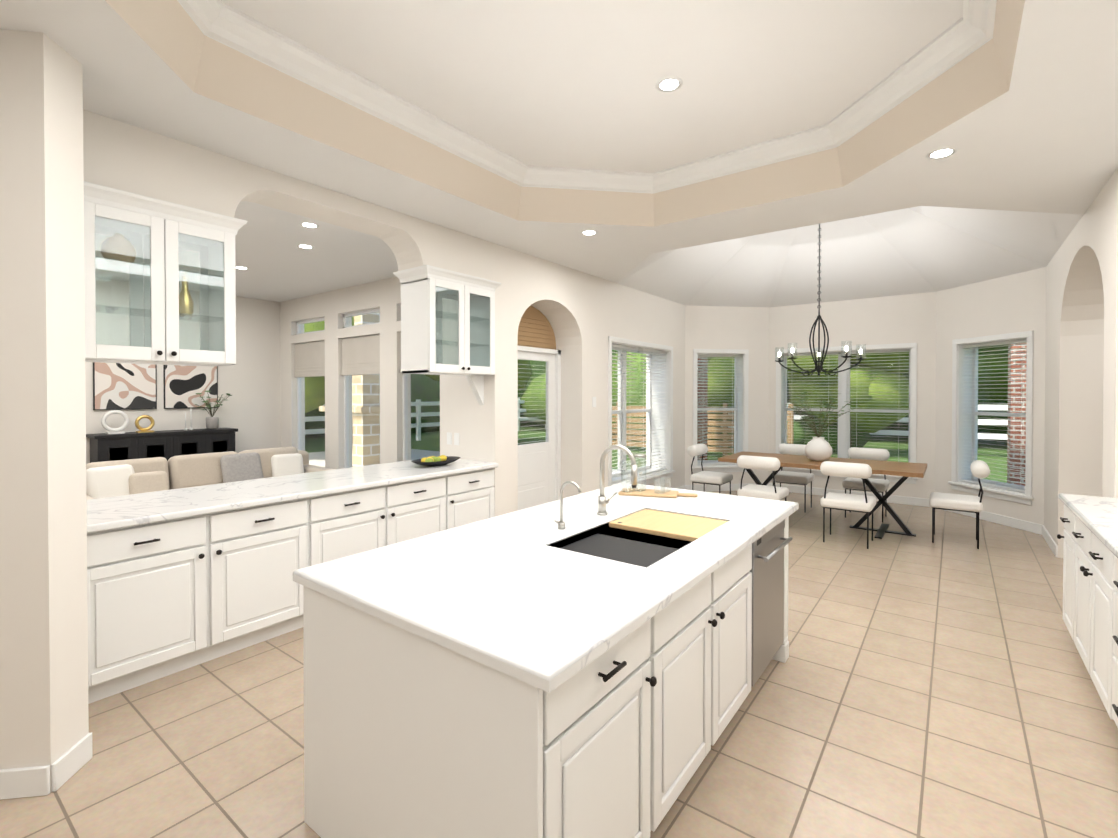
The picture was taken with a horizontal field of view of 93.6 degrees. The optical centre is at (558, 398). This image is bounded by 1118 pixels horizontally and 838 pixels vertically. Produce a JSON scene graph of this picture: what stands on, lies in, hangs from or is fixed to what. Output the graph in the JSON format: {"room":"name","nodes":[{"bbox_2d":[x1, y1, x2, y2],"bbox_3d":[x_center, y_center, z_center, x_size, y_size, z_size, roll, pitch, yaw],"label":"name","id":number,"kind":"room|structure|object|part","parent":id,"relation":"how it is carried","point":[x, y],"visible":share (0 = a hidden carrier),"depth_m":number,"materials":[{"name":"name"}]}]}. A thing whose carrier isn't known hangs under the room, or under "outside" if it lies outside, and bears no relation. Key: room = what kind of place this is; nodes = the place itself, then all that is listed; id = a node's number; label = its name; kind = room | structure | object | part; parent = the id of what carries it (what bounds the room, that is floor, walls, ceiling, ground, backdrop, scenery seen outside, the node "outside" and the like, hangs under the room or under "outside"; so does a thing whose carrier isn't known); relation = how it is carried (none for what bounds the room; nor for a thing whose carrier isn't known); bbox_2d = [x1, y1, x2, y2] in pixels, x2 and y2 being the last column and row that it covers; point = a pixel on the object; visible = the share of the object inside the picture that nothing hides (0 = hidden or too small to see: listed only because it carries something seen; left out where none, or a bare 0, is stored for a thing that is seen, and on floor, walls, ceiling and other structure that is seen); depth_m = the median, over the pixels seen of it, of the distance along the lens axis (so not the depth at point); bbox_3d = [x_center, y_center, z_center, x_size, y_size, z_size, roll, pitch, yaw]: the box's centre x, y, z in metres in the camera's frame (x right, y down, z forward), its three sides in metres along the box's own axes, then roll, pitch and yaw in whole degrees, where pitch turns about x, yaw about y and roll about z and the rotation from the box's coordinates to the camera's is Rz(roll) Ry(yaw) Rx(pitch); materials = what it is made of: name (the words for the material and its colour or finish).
{"room":"kitchen","nodes":[
{"label":"kitchen","id":0,"kind":"room"},
{"bbox_2d":[0,29,88,792],"bbox_3d":[-3.364,0.071,1.348,1.370,2.950,3.040,0,1,37],"label":"wall","id":1,"kind":"structure","parent":0,"point":[44,717],"depth_m":2.04,"materials":[{"name":"paint"}]},
{"bbox_2d":[85,277,280,463],"bbox_3d":[-6.162,0.027,5.634,0.200,2.950,6.490,0,1,37],"label":"wall","id":2,"kind":"structure","parent":0,"point":[257,408],"depth_m":7.54,"materials":[{"name":"paint"}]},
{"bbox_2d":[93,362,156,409],"bbox_3d":[-5.362,-0.237,6.499,0.026,0.740,0.620,0,1,37],"label":"picture","id":3,"kind":"object","parent":2,"relation":"attached to","point":[121,386],"depth_m":6.48,"materials":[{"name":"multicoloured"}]},
{"bbox_2d":[163,365,217,408],"bbox_3d":[-4.941,-0.242,7.058,0.026,0.740,0.620,0,1,37],"label":"picture","id":4,"kind":"object","parent":2,"relation":"attached to","point":[182,383],"depth_m":7.03,"materials":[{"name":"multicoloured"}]},
{"bbox_2d":[83,109,494,280],"bbox_3d":[-1.617,-1.244,3.774,0.320,0.370,2.960,0,1,37],"label":"wall","id":5,"kind":"structure","parent":0,"point":[119,155],"depth_m":3.11,"materials":[{"name":"paint"}]},
{"bbox_2d":[84,181,247,366],"bbox_3d":[-2.260,-0.626,2.926,0.443,0.852,0.800,0,1,37],"label":"upper cabinet","id":6,"kind":"object","parent":5,"relation":"attached to","point":[158,233],"visible":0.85,"depth_m":2.85,"materials":[{"name":"white wood"}]},
{"bbox_2d":[393,265,500,404],"bbox_3d":[-0.965,-0.503,4.643,0.443,1.132,0.860,0,1,37],"label":"upper cabinet","id":7,"kind":"object","parent":5,"relation":"attached to","point":[425,289],"visible":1,"depth_m":4.47,"materials":[{"name":"white wood"}]},
{"bbox_2d":[281,277,410,468],"bbox_3d":[-2.427,0.016,6.755,4.390,2.950,0.200,0,1,37],"label":"wall","id":8,"kind":"structure","parent":0,"point":[385,294],"depth_m":7.05,"materials":[{"name":"paint"}]},
{"bbox_2d":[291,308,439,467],"bbox_3d":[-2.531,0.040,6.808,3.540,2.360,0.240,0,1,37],"label":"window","id":9,"kind":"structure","parent":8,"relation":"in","point":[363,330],"depth_m":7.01,"materials":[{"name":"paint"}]},
{"bbox_2d":[294,341,324,376],"bbox_3d":[-3.584,-0.561,7.566,0.848,0.490,0.040,0,1,37],"label":"shades","id":10,"kind":"object","parent":9,"relation":"attached to","point":[309,357],"depth_m":7.54,"materials":[{"name":"beige fabric"}]},
{"bbox_2d":[341,335,379,375],"bbox_3d":[-2.561,-0.553,6.793,0.864,0.489,0.040,0,1,37],"label":"shades","id":11,"kind":"object","parent":9,"relation":"attached to","point":[360,355],"depth_m":6.77,"materials":[{"name":"beige fabric"}]},
{"bbox_3d":[-2.516,0.025,6.828,3.480,2.310,0.006,0,1,37],"label":"living room window glass","id":12,"kind":"part","parent":9,"relation":"part of","materials":[{"name":"clear glass"}]},
{"bbox_2d":[440,298,464,458],"bbox_3d":[-0.974,0.030,5.344,0.370,2.950,0.300,0,1,37],"label":"pier","id":13,"kind":"object","parent":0,"point":[452,404],"visible":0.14,"depth_m":5.23,"materials":[{"name":"paint"}]},
{"bbox_2d":[447,432,451,444],"bbox_3d":[-1.098,0.396,5.250,0.070,0.120,0.006,0,1,37],"label":"switch plate","id":14,"kind":"object","parent":13,"relation":"attached to","point":[449,438],"depth_m":5.24,"materials":[{"name":"white plastic"}]},
{"bbox_2d":[454,433,458,444],"bbox_3d":[-1.010,0.397,5.184,0.070,0.120,0.006,0,1,37],"label":"switch plate","id":15,"kind":"object","parent":13,"relation":"attached to","point":[456,435],"depth_m":5.18,"materials":[{"name":"white plastic"}]},
{"bbox_2d":[0,491,1117,837],"bbox_3d":[-0.289,1.547,4.217,10.900,0.060,11.300,0,1,37],"label":"floor","id":16,"kind":"structure","parent":0,"point":[922,685],"depth_m":2.45,"materials":[{"name":"beige tile"}]},
{"bbox_2d":[86,428,237,462],"bbox_3d":[-4.988,0.951,6.692,0.390,1.080,1.500,0,1,37],"label":"console","id":17,"kind":"object","parent":16,"relation":"on","point":[167,444],"visible":0.46,"depth_m":6.48,"materials":[{"name":"black wood"}]},
{"bbox_2d":[101,410,128,433],"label":"figurine","id":18,"kind":"object","parent":17,"relation":"on","point":[103,420],"depth_m":6.25,"materials":[{"name":"white ceramic"}]},
{"bbox_2d":[135,415,154,432],"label":"figurine","id":19,"kind":"object","parent":17,"relation":"on","point":[143,430],"depth_m":6.46,"materials":[{"name":"gold metal"}]},
{"bbox_2d":[184,408,192,429],"label":"candlesticks","id":20,"kind":"object","parent":17,"relation":"on","point":[185,428],"depth_m":6.89,"materials":[{"name":"white"}]},
{"bbox_2d":[195,391,231,428],"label":"potted plant","id":21,"kind":"object","parent":17,"relation":"on","point":[212,422],"depth_m":7.03,"materials":[{"name":"white"}]},
{"bbox_2d":[86,446,333,499],"bbox_3d":[-3.595,1.062,5.642,1.600,0.880,2.540,0,1,37],"label":"sofa","id":22,"kind":"object","parent":16,"relation":"on","point":[104,479],"visible":0.27,"depth_m":5.76,"materials":[{"name":"fabric"}]},
{"bbox_2d":[87,459,497,703],"bbox_3d":[-1.768,1.060,3.921,0.830,0.920,2.935,0,1,37],"label":"base cabinets","id":23,"kind":"object","parent":16,"relation":"on","point":[179,579],"depth_m":3.13,"materials":[{"name":"white wood"}]},
{"bbox_2d":[411,455,460,465],"bbox_3d":[-1.092,0.552,4.687,0.300,0.078,0.500,0,1,37],"label":"fruit bowl","id":24,"kind":"object","parent":23,"relation":"on","point":[435,460],"visible":1,"depth_m":4.62,"materials":[{"name":"black ceramic"}]},
{"bbox_2d":[303,508,798,837],"bbox_3d":[0.231,1.095,2.496,1.174,0.880,2.338,0,1,37],"label":"kitchen island","id":25,"kind":"object","parent":16,"relation":"on","point":[592,664],"depth_m":1.62,"materials":[{"name":"white wood"}]},
{"bbox_2d":[293,482,798,695],"bbox_3d":[0.223,0.640,2.499,1.185,0.050,2.380,0,1,37],"label":"island countertop","id":26,"kind":"structure","parent":25,"relation":"on","point":[527,595],"depth_m":1.88,"materials":[{"name":"white stone"}]},
{"bbox_2d":[618,453,697,497],"bbox_3d":[0.628,0.480,3.317,0.480,0.250,0.180,0,1,17],"label":"serving board","id":27,"kind":"object","parent":26,"relation":"on","point":[660,492],"visible":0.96,"depth_m":3.31,"materials":[{"name":"beige wood"}]},
{"bbox_2d":[687,444,732,494],"bbox_3d":[2.052,1.059,7.143,0.495,0.855,0.470,0,1,37],"label":"end chair","id":28,"kind":"object","parent":16,"relation":"on","point":[710,477],"visible":0.96,"depth_m":7.06,"materials":[{"name":"white fabric"}]},
{"bbox_2d":[737,455,788,500],"bbox_3d":[2.342,1.071,6.038,0.470,0.855,0.495,0,1,37],"label":"chair","id":29,"kind":"object","parent":16,"relation":"on","point":[772,464],"visible":0.88,"depth_m":5.88,"materials":[{"name":"white fabric"}]},
{"bbox_2d":[772,443,813,512],"bbox_3d":[3.194,1.059,7.167,0.470,0.855,0.495,0,1,37],"label":"chair","id":30,"kind":"object","parent":16,"relation":"on","point":[798,478],"visible":0.71,"depth_m":7.08,"materials":[{"name":"white fabric"}]},
{"bbox_2d":[718,452,926,538],"bbox_3d":[3.127,1.126,6.332,2.120,0.762,0.974,0,1,37],"label":"dining table","id":31,"kind":"object","parent":16,"relation":"on","point":[905,470],"visible":0.54,"depth_m":5.99,"materials":[{"name":"brown wood"}]},
{"bbox_2d":[786,392,852,460],"bbox_3d":[3.113,0.331,6.301,0.745,0.827,0.495,0,1,37],"label":"vase","id":32,"kind":"object","parent":31,"relation":"on","point":[818,448],"visible":1,"depth_m":6.26,"materials":[{"name":"white ceramic"}]},
{"bbox_2d":[820,461,875,548],"bbox_3d":[3.036,1.076,5.514,0.470,0.855,0.495,0,1,37],"label":"chair","id":33,"kind":"object","parent":16,"relation":"on","point":[850,502],"visible":1,"depth_m":5.36,"materials":[{"name":"white fabric"}]},
{"bbox_2d":[842,447,889,521],"bbox_3d":[3.889,1.064,6.643,0.470,0.855,0.495,0,1,37],"label":"chair","id":34,"kind":"object","parent":16,"relation":"on","point":[879,485],"visible":0.92,"depth_m":6.63,"materials":[{"name":"white fabric"}]},
{"bbox_2d":[929,460,989,548],"bbox_3d":[4.203,1.076,5.520,0.495,0.855,0.470,0,1,37],"label":"end chair","id":35,"kind":"object","parent":16,"relation":"on","point":[980,469],"visible":1,"depth_m":5.36,"materials":[{"name":"white fabric"}]},
{"bbox_2d":[1061,505,1068,630],"bbox_3d":[3.361,1.089,3.022,0.620,0.880,0.400,0,1,37],"label":"base cabinet","id":36,"kind":"object","parent":16,"relation":"on","point":[1065,520],"depth_m":3.27,"materials":[{"name":"white wood"}]},
{"bbox_2d":[1069,513,1108,705],"bbox_3d":[2.963,1.095,2.495,0.620,0.880,0.920,0,1,37],"label":"base cabinet","id":37,"kind":"object","parent":16,"relation":"on","point":[1090,577],"depth_m":2.71,"materials":[{"name":"white wood"}]},
{"bbox_2d":[1058,493,1117,564],"bbox_3d":[1.351,0.657,0.372,0.650,0.040,7.056,0,1,37],"label":"countertop","id":38,"kind":"structure","parent":37,"relation":"on","point":[1099,515],"depth_m":2.78,"materials":[{"name":"white stone"}]},
{"bbox_2d":[1105,553,1117,726],"bbox_3d":[2.523,1.101,1.913,0.620,0.880,0.540,0,1,37],"label":"base cabinet","id":39,"kind":"object","parent":16,"relation":"on","point":[1111,578],"depth_m":2.33,"materials":[{"name":"white wood"}]},
{"bbox_2d":[0,0,1117,306],"bbox_3d":[-0.274,-2.083,4.199,10.900,1.300,11.350,0,1,37],"label":"ceiling","id":40,"kind":"structure","parent":0,"point":[565,111],"depth_m":3.10,"materials":[{"name":"beige paint"}]},
{"bbox_2d":[236,266,248,269],"bbox_3d":[-3.514,-1.447,5.806,0.155,0.003,0.155,0,1,31],"label":"recessed light","id":41,"kind":"object","parent":40,"relation":"in","point":[237,267],"depth_m":5.82,"materials":[{"name":"white"}]},
{"bbox_2d":[296,244,314,248],"bbox_3d":[-2.397,-1.438,4.963,0.155,0.003,0.155,0,1,31],"label":"recessed light","id":42,"kind":"object","parent":40,"relation":"in","point":[304,246],"depth_m":4.95,"materials":[{"name":"white"}]},
{"bbox_2d":[299,222,319,227],"bbox_3d":[-2.059,-1.432,4.332,0.155,0.003,0.155,0,1,31],"label":"recessed light","id":43,"kind":"object","parent":40,"relation":"in","point":[304,224],"depth_m":4.33,"materials":[{"name":"white"}]},
{"bbox_2d":[580,230,597,235],"bbox_3d":[0.262,-1.434,4.534,0.155,0.003,0.155,0,1,31],"label":"recessed light","id":44,"kind":"object","parent":40,"relation":"in","point":[586,232],"depth_m":4.52,"materials":[{"name":"white"}]},
{"bbox_2d":[655,76,682,92],"bbox_3d":[0.627,-1.788,2.989,0.155,0.003,0.155,0,1,28],"label":"recessed light","id":45,"kind":"object","parent":40,"relation":"in","point":[668,84],"depth_m":2.98,"materials":[{"name":"white"}]},
{"bbox_2d":[775,224,865,375],"bbox_3d":[3.117,-1.457,6.336,0.987,2.357,0.995,0,1,37],"label":"chandelier","id":46,"kind":"object","parent":40,"relation":"hanging from","point":[819,365],"visible":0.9,"depth_m":6.29,"materials":[{"name":"black metal"}]},
{"bbox_2d":[925,147,957,159],"bbox_3d":[2.213,-1.419,3.036,0.155,0.003,0.155,0,1,31],"label":"recessed light","id":47,"kind":"object","parent":40,"relation":"in","point":[941,153],"depth_m":3.03,"materials":[{"name":"white"}]},
{"bbox_2d":[465,175,1112,557],"bbox_3d":[2.686,-0.126,5.901,5.000,3.250,5.600,0,1,37],"label":"wall","id":48,"kind":"structure","parent":0,"point":[1059,304],"depth_m":6.09,"materials":[{"name":"paint"}]},
{"bbox_2d":[0,483,1057,799],"bbox_3d":[-1.048,1.456,4.788,9.000,0.110,11.300,0,1,37],"label":"baseboard","id":49,"kind":"structure","parent":48,"relation":"attached to","point":[34,781],"depth_m":2.18,"materials":[{"name":"white wood"}]},
{"bbox_2d":[518,306,560,509],"bbox_3d":[-0.330,0.228,5.769,0.148,2.545,1.098,0,1,37],"label":"door","id":50,"kind":"structure","parent":48,"relation":"in","point":[539,473],"depth_m":5.97,"materials":[{"name":"beige wood"}]},
{"bbox_2d":[592,397,595,406],"bbox_3d":[0.417,0.036,6.211,0.006,0.120,0.080,0,1,37],"label":"switch plate","id":51,"kind":"object","parent":48,"relation":"attached to","point":[593,398],"depth_m":6.20,"materials":[{"name":"white plastic"}]},
{"bbox_2d":[612,449,630,482],"label":"window blinds","id":52,"kind":"object","parent":48,"relation":"attached to","point":[618,480],"depth_m":6.82,"materials":[{"name":"white plastic"}]},
{"bbox_2d":[612,344,666,476],"label":"window blinds","id":53,"kind":"object","parent":48,"relation":"attached to","point":[628,348],"depth_m":7.40,"materials":[{"name":"white plastic"}]},
{"bbox_2d":[697,354,741,432],"label":"window blinds","id":54,"kind":"object","parent":48,"relation":"attached to","point":[699,355],"depth_m":8.45,"materials":[{"name":"white plastic"}]},
{"bbox_2d":[782,352,838,455],"label":"window blinds","id":55,"kind":"object","parent":48,"relation":"attached to","point":[828,353],"depth_m":8.12,"materials":[{"name":"white plastic"}]},
{"bbox_2d":[846,392,909,410],"label":"window blinds","id":56,"kind":"object","parent":48,"relation":"attached to","point":[847,392],"depth_m":7.71,"materials":[{"name":"white plastic"}]},
{"bbox_2d":[846,408,909,456],"label":"window blinds","id":57,"kind":"object","parent":48,"relation":"attached to","point":[856,432],"depth_m":7.71,"materials":[{"name":"white plastic"}]},
{"bbox_2d":[847,349,909,385],"label":"window blinds","id":58,"kind":"object","parent":48,"relation":"attached to","point":[898,350],"depth_m":7.60,"materials":[{"name":"white plastic"}]},
{"bbox_2d":[962,339,1026,492],"label":"window blinds","id":59,"kind":"object","parent":48,"relation":"attached to","point":[1021,340],"depth_m":6.39,"materials":[{"name":"white plastic"}]},
{"bbox_2d":[1109,168,1117,497],"bbox_3d":[3.628,0.053,3.167,0.400,2.950,0.130,0,1,37],"label":"wall","id":60,"kind":"structure","parent":0,"point":[1113,483],"depth_m":3.26,"materials":[{"name":"paint"}]},
{"label":"outside","id":61,"kind":"structure","parent":0,"visible":0},
{"bbox_2d":[305,414,1006,482],"bbox_3d":[15.150,1.525,19.940,120.000,0.260,110.000,0,1,37],"label":"ground","id":62,"kind":"structure","parent":61,"point":[415,444],"depth_m":15.64,"materials":[{"name":"green plant"}]},
{"bbox_2d":[304,312,1026,485],"bbox_3d":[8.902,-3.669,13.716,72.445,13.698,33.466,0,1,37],"label":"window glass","id":63,"kind":"object","parent":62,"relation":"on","point":[419,396],"depth_m":13.51,"materials":[{"name":"clear glass"}]}
]}

